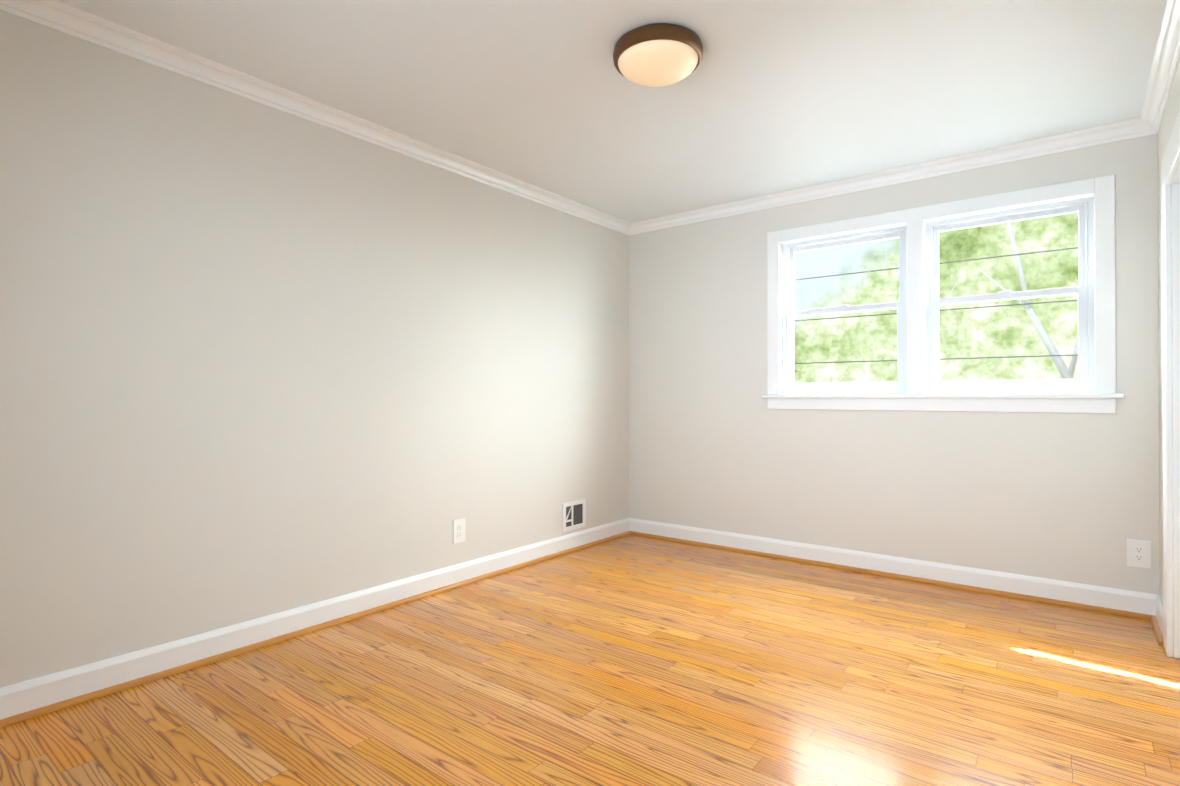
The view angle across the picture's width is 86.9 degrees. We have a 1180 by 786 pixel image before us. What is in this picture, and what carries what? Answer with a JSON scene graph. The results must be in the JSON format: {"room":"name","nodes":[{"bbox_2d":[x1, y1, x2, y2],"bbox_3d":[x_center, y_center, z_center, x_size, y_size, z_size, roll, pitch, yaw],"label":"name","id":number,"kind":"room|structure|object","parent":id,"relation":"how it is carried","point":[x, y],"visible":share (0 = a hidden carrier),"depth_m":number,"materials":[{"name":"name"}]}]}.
{"room":"empty bedroom","nodes":[
{"label":"empty bedroom","id":0,"kind":"room"},
{"bbox_2d":[0,10,628,687],"bbox_3d":[-1.141,-0.117,3.215,0.140,2.440,4.810,0,0,38],"label":"wall","id":1,"kind":"structure","parent":0,"point":[258,360],"depth_m":2.69,"materials":[{"name":"white paint"}]},
{"bbox_2d":[0,518,631,727],"bbox_3d":[-1.071,1.042,3.155,0.036,0.120,4.530,0,0,38],"label":"baseboard","id":2,"kind":"structure","parent":1,"relation":"attached to","point":[30,695],"depth_m":2.67,"materials":[{"name":"white paint"}]},
{"bbox_2d":[0,0,631,234],"bbox_3d":[-1.060,-1.302,3.158,0.066,0.072,4.530,0,0,38],"label":"crown molding","id":3,"kind":"structure","parent":1,"relation":"attached to","point":[74,22],"depth_m":2.71,"materials":[{"name":"white paint"}]},
{"bbox_2d":[453,518,465,543],"bbox_3d":[-0.752,0.795,3.585,0.009,0.133,0.089,0,0,38],"label":"outlet","id":4,"kind":"object","parent":1,"relation":"attached to","point":[459,530],"visible":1,"depth_m":3.58,"materials":[{"name":"white plastic"}]},
{"bbox_2d":[562,499,585,531],"bbox_3d":[-0.109,0.864,4.402,0.012,0.200,0.250,0,0,38],"label":"air vent","id":5,"kind":"object","parent":1,"relation":"in","point":[573,515],"visible":1,"depth_m":4.40,"materials":[{"name":"white metal"}]},
{"bbox_2d":[0,534,1179,785],"bbox_3d":[0.457,1.156,1.956,4.200,0.120,4.810,0,0,38],"label":"floor","id":6,"kind":"structure","parent":0,"point":[634,660],"depth_m":2.26,"materials":[{"name":"brown wood"}]},
{"bbox_2d":[57,0,1165,222],"bbox_3d":[0.457,-1.404,1.969,4.200,0.120,4.810,0,0,38],"label":"ceiling","id":7,"kind":"structure","parent":0,"point":[766,97],"depth_m":2.65,"materials":[{"name":"white paint"}]},
{"bbox_2d":[613,23,702,86],"bbox_3d":[0.263,-1.284,2.419,0.348,0.116,0.348,0,0,38],"label":"flush-mount ceiling light","id":8,"kind":"object","parent":7,"relation":"attached to","point":[658,55],"visible":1,"depth_m":2.32,"materials":[{"name":"white glass"}]},
{"bbox_2d":[629,134,1159,594],"bbox_3d":[1.638,-0.113,4.003,3.260,2.440,0.140,0,0,38],"label":"wall","id":9,"kind":"structure","parent":0,"point":[716,443],"depth_m":3.78,"materials":[{"name":"white paint"}]},
{"bbox_2d":[632,119,1135,234],"bbox_3d":[1.519,-1.297,3.972,2.940,0.072,0.066,0,0,38],"label":"crown molding","id":10,"kind":"structure","parent":9,"relation":"attached to","point":[1123,130],"depth_m":3.67,"materials":[{"name":"white paint"}]},
{"bbox_2d":[632,518,1151,618],"bbox_3d":[1.540,1.047,3.962,3.090,0.120,0.036,0,0,38],"label":"baseboard","id":11,"kind":"structure","parent":9,"relation":"attached to","point":[1070,594],"depth_m":3.65,"materials":[{"name":"white paint"}]},
{"bbox_2d":[762,174,1123,412],"bbox_3d":[1.955,-0.495,3.721,1.870,1.200,0.167,0,0,38],"label":"window","id":12,"kind":"structure","parent":9,"relation":"in","point":[918,386],"depth_m":3.64,"materials":[{"name":"white paint"}]},
{"bbox_2d":[1127,539,1150,568],"bbox_3d":[2.705,0.792,3.067,0.089,0.133,0.009,0,0,38],"label":"outlet","id":13,"kind":"object","parent":9,"relation":"attached to","point":[1138,553],"visible":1,"depth_m":3.06,"materials":[{"name":"white plastic"}]},
{"bbox_2d":[1157,60,1179,601],"bbox_3d":[1.424,-0.128,1.203,0.140,2.440,4.530,0,0,38],"label":"wall","id":14,"kind":"structure","parent":0,"point":[1170,115],"depth_m":2.93,"materials":[{"name":"white paint"}]},
{"bbox_2d":[1144,594,1163,645],"bbox_3d":[2.614,1.041,2.857,0.036,0.120,0.390,0,0,38],"label":"baseboard","id":15,"kind":"structure","parent":14,"relation":"attached to","point":[1156,618],"depth_m":2.91,"materials":[{"name":"white paint"}]},
{"bbox_2d":[1136,0,1179,136],"bbox_3d":[1.343,-1.312,1.273,0.066,0.072,4.530,0,0,38],"label":"crown molding","id":16,"kind":"structure","parent":14,"relation":"attached to","point":[1166,59],"depth_m":2.53,"materials":[{"name":"white paint"}]},
{"bbox_2d":[1161,111,1179,658],"bbox_3d":[1.907,0.040,1.834,0.160,2.110,2.100,0,0,38],"label":"trim","id":17,"kind":"structure","parent":14,"relation":"attached to","point":[1170,189],"depth_m":2.59,"materials":[{"name":"white paint"}]},
{"label":"outside","id":18,"kind":"structure","parent":0,"visible":0},
{"bbox_2d":[893,261,961,313],"bbox_3d":[5.125,1.535,9.458,0.922,7.204,0.081,0,0,32],"label":"limb","id":19,"kind":"object","parent":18,"point":[893,261],"depth_m":9.35,"materials":[{"name":"grey plant"}]},
{"bbox_2d":[794,212,1094,382],"bbox_3d":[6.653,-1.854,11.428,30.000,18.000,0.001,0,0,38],"label":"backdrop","id":20,"kind":"structure","parent":18,"point":[949,319],"depth_m":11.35,"materials":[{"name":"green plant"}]},
{"bbox_2d":[794,247,1094,363],"bbox_3d":[3.467,-0.860,6.550,15.000,1.090,0.412,0,0,38],"label":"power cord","id":21,"kind":"object","parent":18,"point":[946,309],"depth_m":6.28,"materials":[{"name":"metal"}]},
{"bbox_2d":[978,222,1077,378],"bbox_3d":[5.954,1.329,8.282,0.176,7.607,1.430,0,0,-40],"label":"limb","id":22,"kind":"object","parent":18,"point":[1056,359],"depth_m":8.23,"materials":[{"name":"grey plant"}]}
]}

